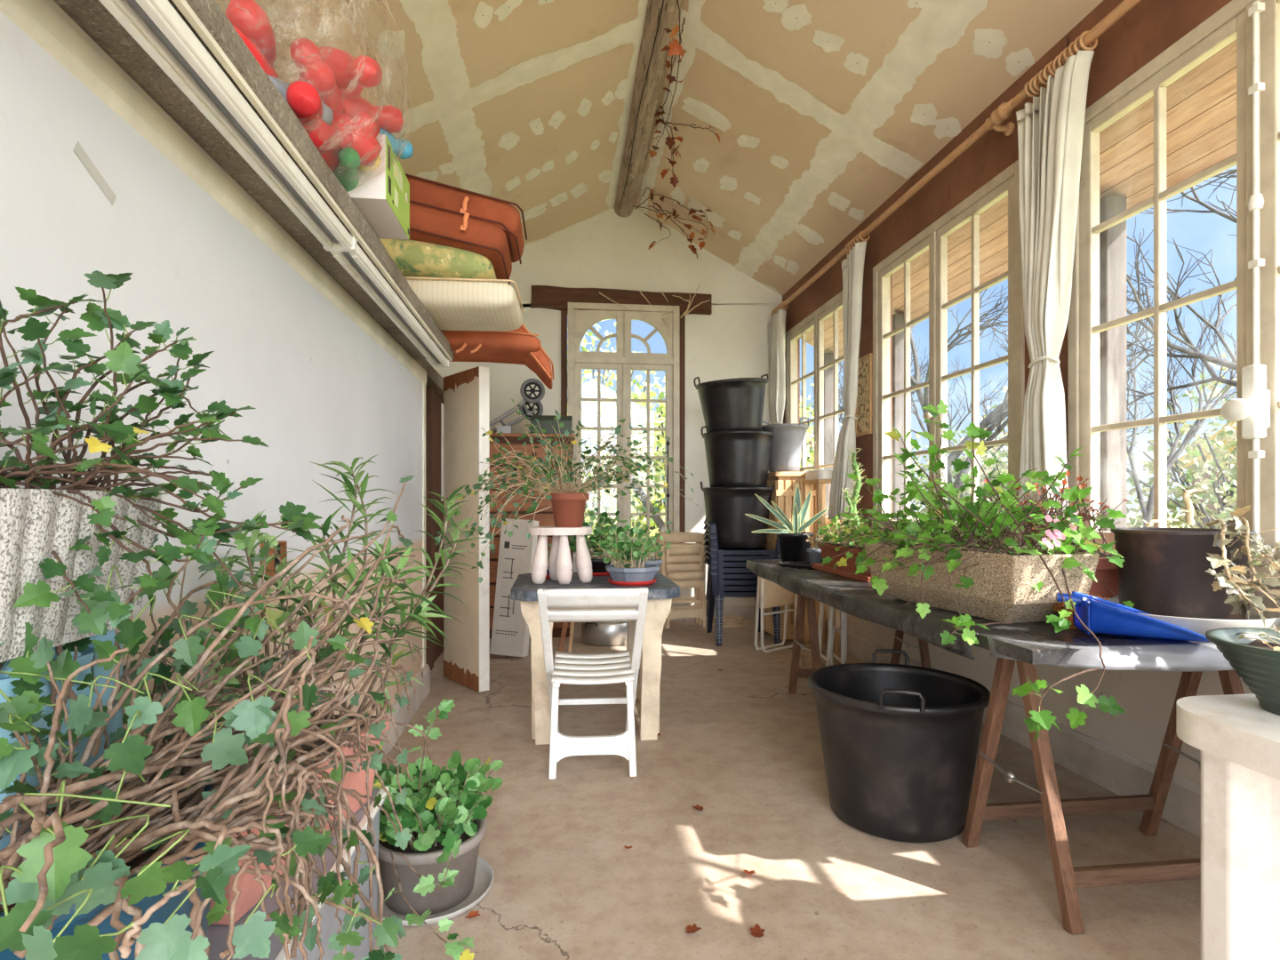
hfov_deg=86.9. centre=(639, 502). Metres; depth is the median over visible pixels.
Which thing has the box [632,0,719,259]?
dried creeper
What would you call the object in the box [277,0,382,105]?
bag
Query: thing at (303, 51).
toy skittle
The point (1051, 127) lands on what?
curtain
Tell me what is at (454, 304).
cushion
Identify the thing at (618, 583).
saucer
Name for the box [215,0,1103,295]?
ceiling
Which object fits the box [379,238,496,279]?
cushion
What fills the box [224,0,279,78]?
toy skittle
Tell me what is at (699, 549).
folding chair
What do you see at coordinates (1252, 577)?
trim
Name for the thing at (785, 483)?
chest
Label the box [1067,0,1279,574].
window
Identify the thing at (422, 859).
pot
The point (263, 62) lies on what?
toy skittle
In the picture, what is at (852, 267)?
curtain
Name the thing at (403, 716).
baseboard
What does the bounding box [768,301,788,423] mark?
curtain
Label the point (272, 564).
box
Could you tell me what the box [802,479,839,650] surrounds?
plant stand
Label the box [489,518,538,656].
carton
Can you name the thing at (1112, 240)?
porch post
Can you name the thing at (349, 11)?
bag
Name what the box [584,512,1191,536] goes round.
ground
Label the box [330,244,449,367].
batten
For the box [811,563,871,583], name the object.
tray
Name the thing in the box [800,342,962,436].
bare tree
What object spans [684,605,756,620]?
baseboard
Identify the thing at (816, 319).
window
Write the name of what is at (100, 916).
pot
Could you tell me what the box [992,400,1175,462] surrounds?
bare tree
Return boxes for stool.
[528,526,592,584]
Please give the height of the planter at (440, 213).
0.449 m
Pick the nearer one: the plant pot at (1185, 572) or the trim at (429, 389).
the plant pot at (1185, 572)
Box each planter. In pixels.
[405,173,527,284]
[441,323,554,389]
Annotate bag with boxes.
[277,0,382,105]
[280,0,407,177]
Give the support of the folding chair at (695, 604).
on the floor
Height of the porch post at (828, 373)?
2.894 m
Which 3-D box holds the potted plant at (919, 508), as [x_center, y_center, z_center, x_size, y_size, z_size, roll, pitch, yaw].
[1.383,0.182,3.098,0.331,0.404,0.322,0,0,35]
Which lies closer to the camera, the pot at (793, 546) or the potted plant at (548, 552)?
the potted plant at (548, 552)
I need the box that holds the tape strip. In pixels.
[72,141,116,205]
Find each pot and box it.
[0,629,122,850]
[0,778,213,959]
[378,817,486,915]
[548,492,589,527]
[776,532,813,561]
[1110,482,1279,627]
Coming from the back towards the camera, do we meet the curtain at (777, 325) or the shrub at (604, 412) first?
the shrub at (604, 412)
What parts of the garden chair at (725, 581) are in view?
armrest, seat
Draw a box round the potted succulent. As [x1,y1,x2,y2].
[816,505,905,576]
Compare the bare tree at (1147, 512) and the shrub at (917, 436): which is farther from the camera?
the shrub at (917, 436)
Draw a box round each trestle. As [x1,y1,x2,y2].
[788,594,931,694]
[961,657,1244,935]
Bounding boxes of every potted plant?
[372,688,503,959]
[546,540,551,575]
[568,511,627,572]
[590,522,660,582]
[632,523,671,575]
[806,529,832,564]
[821,399,1134,742]
[891,484,978,540]
[912,504,984,543]
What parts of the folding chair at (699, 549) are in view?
leg, leg, backrest, seat, leg rail, leg, leg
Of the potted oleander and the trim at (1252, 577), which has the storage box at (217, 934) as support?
the potted oleander
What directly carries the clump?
on the tabletop
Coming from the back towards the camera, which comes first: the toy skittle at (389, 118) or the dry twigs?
the dry twigs
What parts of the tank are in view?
handle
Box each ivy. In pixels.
[0,270,322,662]
[0,475,431,959]
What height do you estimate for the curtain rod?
0.102 m
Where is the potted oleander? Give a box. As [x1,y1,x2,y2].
[136,454,493,925]
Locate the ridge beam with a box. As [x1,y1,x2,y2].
[614,0,683,217]
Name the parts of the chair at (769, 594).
seat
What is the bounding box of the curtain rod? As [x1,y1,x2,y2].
[774,0,1141,312]
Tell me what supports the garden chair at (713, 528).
on the garden chair at (724, 557)
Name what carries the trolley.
on the tall cabinet
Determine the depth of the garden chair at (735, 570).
5.44 m
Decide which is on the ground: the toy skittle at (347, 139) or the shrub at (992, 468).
the shrub at (992, 468)
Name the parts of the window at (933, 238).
knob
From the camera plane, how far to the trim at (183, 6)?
1.45 m
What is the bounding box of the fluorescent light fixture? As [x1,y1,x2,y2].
[98,0,357,252]
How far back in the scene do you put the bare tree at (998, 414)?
10.79 m
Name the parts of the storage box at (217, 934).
lid trim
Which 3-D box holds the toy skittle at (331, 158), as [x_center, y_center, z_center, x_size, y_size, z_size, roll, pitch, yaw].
[-0.903,-0.968,1.855,0.104,0.156,0.262,0,0,20]
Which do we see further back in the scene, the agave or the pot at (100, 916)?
the agave
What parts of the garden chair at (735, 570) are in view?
armrest, seat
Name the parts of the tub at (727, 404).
handle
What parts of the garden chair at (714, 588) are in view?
leg, armrest, leg, seat, leg, leg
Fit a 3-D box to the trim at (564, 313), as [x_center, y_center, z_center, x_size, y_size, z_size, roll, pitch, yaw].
[-0.163,-0.675,6.563,1.197,2.330,0.130,0,0,-7]
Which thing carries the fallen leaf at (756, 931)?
on the floor
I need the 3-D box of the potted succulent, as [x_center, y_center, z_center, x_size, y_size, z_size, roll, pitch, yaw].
[1.157,0.198,3.586,0.388,0.359,0.789,0,0,-7]
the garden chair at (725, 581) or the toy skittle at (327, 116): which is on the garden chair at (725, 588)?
the garden chair at (725, 581)
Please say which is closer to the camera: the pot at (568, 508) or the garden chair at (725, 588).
the pot at (568, 508)
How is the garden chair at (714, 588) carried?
on the floor
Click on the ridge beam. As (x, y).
(652, 68)
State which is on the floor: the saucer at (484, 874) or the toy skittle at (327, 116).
the saucer at (484, 874)
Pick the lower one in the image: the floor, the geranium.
the floor
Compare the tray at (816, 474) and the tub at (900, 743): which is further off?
the tray at (816, 474)
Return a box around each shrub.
[580,319,663,537]
[581,432,592,451]
[584,370,664,537]
[800,377,841,471]
[910,433,952,520]
[920,427,1007,523]
[947,376,1143,524]
[1126,352,1236,528]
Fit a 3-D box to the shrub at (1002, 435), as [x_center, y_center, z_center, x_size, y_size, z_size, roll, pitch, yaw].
[11.928,-1.613,20.278,5.240,5.788,5.395,0,0,-24]
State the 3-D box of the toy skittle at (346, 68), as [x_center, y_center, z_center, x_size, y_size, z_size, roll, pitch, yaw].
[-0.827,-1.199,1.863,0.264,0.150,0.104,0,0,33]
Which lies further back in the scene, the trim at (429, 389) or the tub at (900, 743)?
the trim at (429, 389)
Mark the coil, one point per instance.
(732, 621)
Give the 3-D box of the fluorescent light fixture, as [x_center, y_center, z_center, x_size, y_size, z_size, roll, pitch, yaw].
[-0.795,-0.775,1.198,0.090,0.056,1.670,0,0,-7]
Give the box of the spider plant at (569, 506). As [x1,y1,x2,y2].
[435,398,699,583]
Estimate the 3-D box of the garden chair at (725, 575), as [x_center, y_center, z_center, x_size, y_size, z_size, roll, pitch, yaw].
[0.849,0.601,5.732,0.614,0.811,0.627,0,0,-3]
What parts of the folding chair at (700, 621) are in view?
leg, backrest, seat, leg rail, leg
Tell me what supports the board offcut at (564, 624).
on the floor
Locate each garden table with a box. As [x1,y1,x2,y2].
[510,572,679,744]
[1176,693,1279,959]
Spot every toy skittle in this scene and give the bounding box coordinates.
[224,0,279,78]
[232,25,276,77]
[267,74,333,125]
[286,80,323,125]
[290,38,344,113]
[296,59,338,111]
[302,118,341,152]
[317,45,382,88]
[320,149,339,171]
[332,110,381,167]
[332,118,352,149]
[332,146,359,191]
[339,83,363,99]
[342,96,403,133]
[352,111,380,137]
[358,155,397,175]
[378,128,413,159]
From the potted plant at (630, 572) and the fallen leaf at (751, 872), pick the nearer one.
the fallen leaf at (751, 872)
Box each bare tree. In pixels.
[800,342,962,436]
[839,329,1007,496]
[910,283,1200,522]
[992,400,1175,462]
[1126,168,1236,407]
[1126,294,1236,527]
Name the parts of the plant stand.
leg, leg, leg, leg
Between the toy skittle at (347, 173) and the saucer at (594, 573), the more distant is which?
the saucer at (594, 573)
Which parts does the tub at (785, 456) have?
handle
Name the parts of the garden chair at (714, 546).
armrest, seat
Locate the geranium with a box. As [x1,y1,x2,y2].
[956,469,1127,598]
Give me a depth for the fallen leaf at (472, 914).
1.87 m
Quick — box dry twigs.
[599,282,710,335]
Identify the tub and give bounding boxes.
[693,374,767,431]
[700,425,774,487]
[700,480,774,548]
[761,416,809,471]
[808,648,990,842]
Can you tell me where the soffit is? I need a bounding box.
[800,39,1236,358]
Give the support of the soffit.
attached to the wall at (1147, 699)
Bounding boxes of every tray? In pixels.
[805,469,832,479]
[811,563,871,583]
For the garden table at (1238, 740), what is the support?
on the floor
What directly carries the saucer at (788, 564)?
on the tabletop
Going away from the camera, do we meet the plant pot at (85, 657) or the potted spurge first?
the plant pot at (85, 657)
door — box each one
[433,391,443,663]
[443,366,489,692]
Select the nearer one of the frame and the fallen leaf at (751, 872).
the fallen leaf at (751, 872)
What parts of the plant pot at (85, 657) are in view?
handle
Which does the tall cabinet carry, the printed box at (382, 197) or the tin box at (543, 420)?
the tin box at (543, 420)
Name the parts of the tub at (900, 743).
handle, handle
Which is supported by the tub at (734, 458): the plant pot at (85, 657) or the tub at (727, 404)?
the tub at (727, 404)
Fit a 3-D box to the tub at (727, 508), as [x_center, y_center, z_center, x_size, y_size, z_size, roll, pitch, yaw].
[0.821,0.099,5.700,0.630,0.558,0.605,0,0,-7]
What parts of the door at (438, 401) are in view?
pale panel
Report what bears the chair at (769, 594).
on the floor
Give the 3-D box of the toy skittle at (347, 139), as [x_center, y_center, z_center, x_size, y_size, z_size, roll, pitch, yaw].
[-0.871,-1.023,1.926,0.103,0.112,0.272,0,0,-38]
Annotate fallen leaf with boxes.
[464,910,480,918]
[685,923,702,933]
[692,804,703,810]
[743,869,756,874]
[749,923,765,937]
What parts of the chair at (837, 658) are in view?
leg frame, leg frame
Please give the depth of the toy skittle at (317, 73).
1.65 m
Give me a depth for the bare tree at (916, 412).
17.29 m
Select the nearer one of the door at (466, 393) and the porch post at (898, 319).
the door at (466, 393)
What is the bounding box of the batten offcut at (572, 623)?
[568,622,574,652]
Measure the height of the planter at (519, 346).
0.404 m
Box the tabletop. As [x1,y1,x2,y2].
[745,559,1233,671]
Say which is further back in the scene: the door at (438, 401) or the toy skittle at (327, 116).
the door at (438, 401)
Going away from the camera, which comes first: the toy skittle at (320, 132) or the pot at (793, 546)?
the toy skittle at (320, 132)
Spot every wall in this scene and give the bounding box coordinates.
[0,10,422,778]
[425,207,782,620]
[782,0,1279,785]
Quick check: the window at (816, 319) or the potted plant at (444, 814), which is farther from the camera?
the window at (816, 319)
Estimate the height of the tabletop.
0.084 m
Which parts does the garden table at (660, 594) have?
leg, leg, leg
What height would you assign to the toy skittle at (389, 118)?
0.105 m
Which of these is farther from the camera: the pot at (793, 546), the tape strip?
the pot at (793, 546)
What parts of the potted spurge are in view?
stem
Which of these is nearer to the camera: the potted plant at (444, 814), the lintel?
the potted plant at (444, 814)
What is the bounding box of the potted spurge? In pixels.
[840,448,866,541]
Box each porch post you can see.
[824,352,833,516]
[892,313,903,519]
[1099,194,1126,531]
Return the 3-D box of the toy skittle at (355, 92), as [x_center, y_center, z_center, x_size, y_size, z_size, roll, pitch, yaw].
[-0.924,-1.193,1.958,0.273,0.104,0.103,0,0,20]
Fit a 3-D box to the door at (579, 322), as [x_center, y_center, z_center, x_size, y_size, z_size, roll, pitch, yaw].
[-0.157,-0.713,6.498,1.075,2.365,0.100,0,0,-7]
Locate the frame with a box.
[581,395,664,532]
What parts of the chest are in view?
lid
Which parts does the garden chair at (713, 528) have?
leg, armrest, seat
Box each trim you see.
[0,0,426,667]
[172,0,452,361]
[425,385,433,670]
[560,309,685,543]
[573,551,655,557]
[828,529,1279,586]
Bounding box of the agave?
[744,484,829,561]
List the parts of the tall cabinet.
drawer, drawer, drawer, drawer, drawer, drawer, drawer, drawer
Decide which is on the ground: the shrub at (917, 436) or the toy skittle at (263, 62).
the shrub at (917, 436)
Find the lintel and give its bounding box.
[531,285,711,314]
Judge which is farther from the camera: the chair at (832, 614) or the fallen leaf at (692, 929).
the chair at (832, 614)
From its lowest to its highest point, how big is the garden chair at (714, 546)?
0.811 m
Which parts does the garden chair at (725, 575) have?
leg, armrest, leg, seat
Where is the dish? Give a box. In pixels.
[1092,595,1279,635]
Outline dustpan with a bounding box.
[1056,591,1209,642]
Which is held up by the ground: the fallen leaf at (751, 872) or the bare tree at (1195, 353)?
the bare tree at (1195, 353)
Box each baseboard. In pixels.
[379,664,430,763]
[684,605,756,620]
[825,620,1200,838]
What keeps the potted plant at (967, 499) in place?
on the tabletop
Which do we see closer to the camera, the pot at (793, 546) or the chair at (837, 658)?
the pot at (793, 546)
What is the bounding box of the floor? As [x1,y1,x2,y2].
[372,618,1200,959]
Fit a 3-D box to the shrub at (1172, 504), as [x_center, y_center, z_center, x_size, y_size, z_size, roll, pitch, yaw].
[11.068,-0.764,12.674,3.836,4.362,3.580,0,0,45]
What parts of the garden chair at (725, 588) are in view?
armrest, seat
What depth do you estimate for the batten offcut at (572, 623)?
4.54 m
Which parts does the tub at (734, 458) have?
handle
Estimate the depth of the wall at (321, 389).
1.51 m
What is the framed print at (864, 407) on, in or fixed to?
attached to the wall at (1147, 699)
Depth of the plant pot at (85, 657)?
0.92 m
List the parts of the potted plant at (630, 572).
pot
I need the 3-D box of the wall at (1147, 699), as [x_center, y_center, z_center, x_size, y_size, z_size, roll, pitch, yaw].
[2.022,-0.455,2.209,0.134,3.210,9.100,0,0,-7]
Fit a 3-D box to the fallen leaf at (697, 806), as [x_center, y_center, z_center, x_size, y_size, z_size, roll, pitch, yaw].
[0.220,1.138,2.514,0.040,0.012,0.041,0,0,-38]
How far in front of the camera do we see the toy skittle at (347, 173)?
1.89 m
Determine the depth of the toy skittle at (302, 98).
1.57 m
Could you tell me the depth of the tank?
5.39 m
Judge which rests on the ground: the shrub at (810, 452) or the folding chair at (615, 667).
the shrub at (810, 452)
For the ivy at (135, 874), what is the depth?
0.83 m
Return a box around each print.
[855,352,872,437]
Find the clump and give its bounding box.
[1052,593,1110,629]
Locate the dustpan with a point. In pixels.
(1107, 617)
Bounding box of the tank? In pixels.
[581,621,627,646]
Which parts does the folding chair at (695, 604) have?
leg, leg rail, leg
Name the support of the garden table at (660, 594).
on the floor
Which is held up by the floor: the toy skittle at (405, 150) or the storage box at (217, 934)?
the storage box at (217, 934)
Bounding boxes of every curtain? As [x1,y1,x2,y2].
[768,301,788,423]
[828,231,869,519]
[1016,30,1097,517]
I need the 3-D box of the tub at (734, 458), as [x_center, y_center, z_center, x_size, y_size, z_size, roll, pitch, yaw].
[0.826,-0.368,5.701,0.629,0.527,0.605,0,0,-7]
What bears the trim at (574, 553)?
attached to the wall at (606, 250)
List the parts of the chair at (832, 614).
leg frame, seat, leg frame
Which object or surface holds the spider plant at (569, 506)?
on the stool
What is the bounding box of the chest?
[763,472,816,639]
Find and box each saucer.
[376,856,494,926]
[592,572,609,575]
[608,577,656,585]
[778,560,818,567]
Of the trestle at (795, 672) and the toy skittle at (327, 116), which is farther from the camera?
the trestle at (795, 672)
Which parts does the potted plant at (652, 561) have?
pot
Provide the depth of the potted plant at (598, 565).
3.81 m
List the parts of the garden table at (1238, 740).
leg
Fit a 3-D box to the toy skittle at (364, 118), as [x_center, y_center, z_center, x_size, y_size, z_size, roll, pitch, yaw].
[-0.863,-1.059,1.983,0.273,0.103,0.103,0,0,27]
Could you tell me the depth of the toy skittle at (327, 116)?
1.61 m
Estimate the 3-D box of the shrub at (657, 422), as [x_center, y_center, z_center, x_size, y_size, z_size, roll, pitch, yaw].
[0.336,-0.431,10.199,2.270,3.508,2.348,0,0,26]
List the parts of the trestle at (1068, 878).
leg, leg, cross rail, cross rail, leg, leg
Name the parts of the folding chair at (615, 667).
leg, seat, leg rail, backrest, leg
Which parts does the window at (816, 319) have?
knob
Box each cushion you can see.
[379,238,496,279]
[404,276,524,331]
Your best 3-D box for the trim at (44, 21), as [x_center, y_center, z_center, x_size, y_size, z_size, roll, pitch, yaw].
[-0.887,0.091,0.709,0.010,1.777,6.820,0,0,-7]
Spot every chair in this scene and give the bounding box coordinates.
[536,587,648,779]
[655,531,698,623]
[657,532,702,625]
[659,533,706,628]
[703,517,783,599]
[703,524,779,608]
[704,529,779,611]
[704,535,780,617]
[704,541,781,627]
[704,546,781,631]
[704,552,781,639]
[704,558,780,646]
[754,576,797,653]
[817,601,847,663]
[818,601,844,667]
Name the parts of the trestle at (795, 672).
leg, cross rail, leg, leg, leg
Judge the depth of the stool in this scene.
3.41 m
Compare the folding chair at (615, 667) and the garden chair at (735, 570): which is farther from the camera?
the garden chair at (735, 570)
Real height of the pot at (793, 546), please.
0.190 m
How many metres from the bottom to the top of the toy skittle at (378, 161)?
0.083 m
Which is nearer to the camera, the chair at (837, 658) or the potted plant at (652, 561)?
the potted plant at (652, 561)
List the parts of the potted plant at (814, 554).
pot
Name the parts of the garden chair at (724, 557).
leg, armrest, seat, armrest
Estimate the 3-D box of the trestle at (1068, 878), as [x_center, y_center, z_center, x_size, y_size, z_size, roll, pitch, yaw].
[1.461,0.786,2.076,0.720,0.736,0.495,0,0,-7]
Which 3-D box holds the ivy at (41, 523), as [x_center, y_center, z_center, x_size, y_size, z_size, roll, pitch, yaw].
[-0.674,-0.042,0.784,0.446,0.498,0.659,0,0,-7]
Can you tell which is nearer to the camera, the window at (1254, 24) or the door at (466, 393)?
the window at (1254, 24)
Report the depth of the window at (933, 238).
3.93 m
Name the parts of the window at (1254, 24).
knob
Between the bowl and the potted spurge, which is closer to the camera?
the bowl
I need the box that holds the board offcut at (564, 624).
[558,622,567,651]
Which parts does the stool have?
leg, leg, seat, leg, leg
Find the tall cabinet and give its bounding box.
[489,432,575,639]
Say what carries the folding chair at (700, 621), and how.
on the floor
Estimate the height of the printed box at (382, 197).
0.191 m
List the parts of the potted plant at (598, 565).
pot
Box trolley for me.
[489,378,544,432]
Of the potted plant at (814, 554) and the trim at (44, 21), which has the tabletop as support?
the potted plant at (814, 554)
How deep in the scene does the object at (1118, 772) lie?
2.75 m
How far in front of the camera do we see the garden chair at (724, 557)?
5.46 m
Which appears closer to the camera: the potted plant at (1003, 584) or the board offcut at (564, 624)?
the potted plant at (1003, 584)
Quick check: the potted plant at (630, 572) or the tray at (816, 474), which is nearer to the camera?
the potted plant at (630, 572)
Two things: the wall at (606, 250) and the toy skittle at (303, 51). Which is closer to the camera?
the toy skittle at (303, 51)
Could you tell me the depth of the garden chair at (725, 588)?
5.43 m
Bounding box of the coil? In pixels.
[712,615,746,628]
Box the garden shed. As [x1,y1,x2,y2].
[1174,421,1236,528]
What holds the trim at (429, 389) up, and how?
on the floor
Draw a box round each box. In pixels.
[207,785,388,959]
[259,541,287,575]
[347,134,409,239]
[530,415,572,433]
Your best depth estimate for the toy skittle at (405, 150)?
2.10 m
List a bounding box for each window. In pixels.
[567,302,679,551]
[785,290,855,530]
[872,160,1024,544]
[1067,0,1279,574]
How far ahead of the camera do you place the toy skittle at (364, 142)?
1.88 m
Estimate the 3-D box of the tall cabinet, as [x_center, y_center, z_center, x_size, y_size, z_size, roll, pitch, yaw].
[-1.169,0.285,5.931,1.185,1.730,0.564,0,0,-7]
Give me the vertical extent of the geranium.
0.513 m
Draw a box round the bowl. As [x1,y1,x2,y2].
[1205,624,1279,715]
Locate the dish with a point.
(1201, 626)
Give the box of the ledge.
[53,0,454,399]

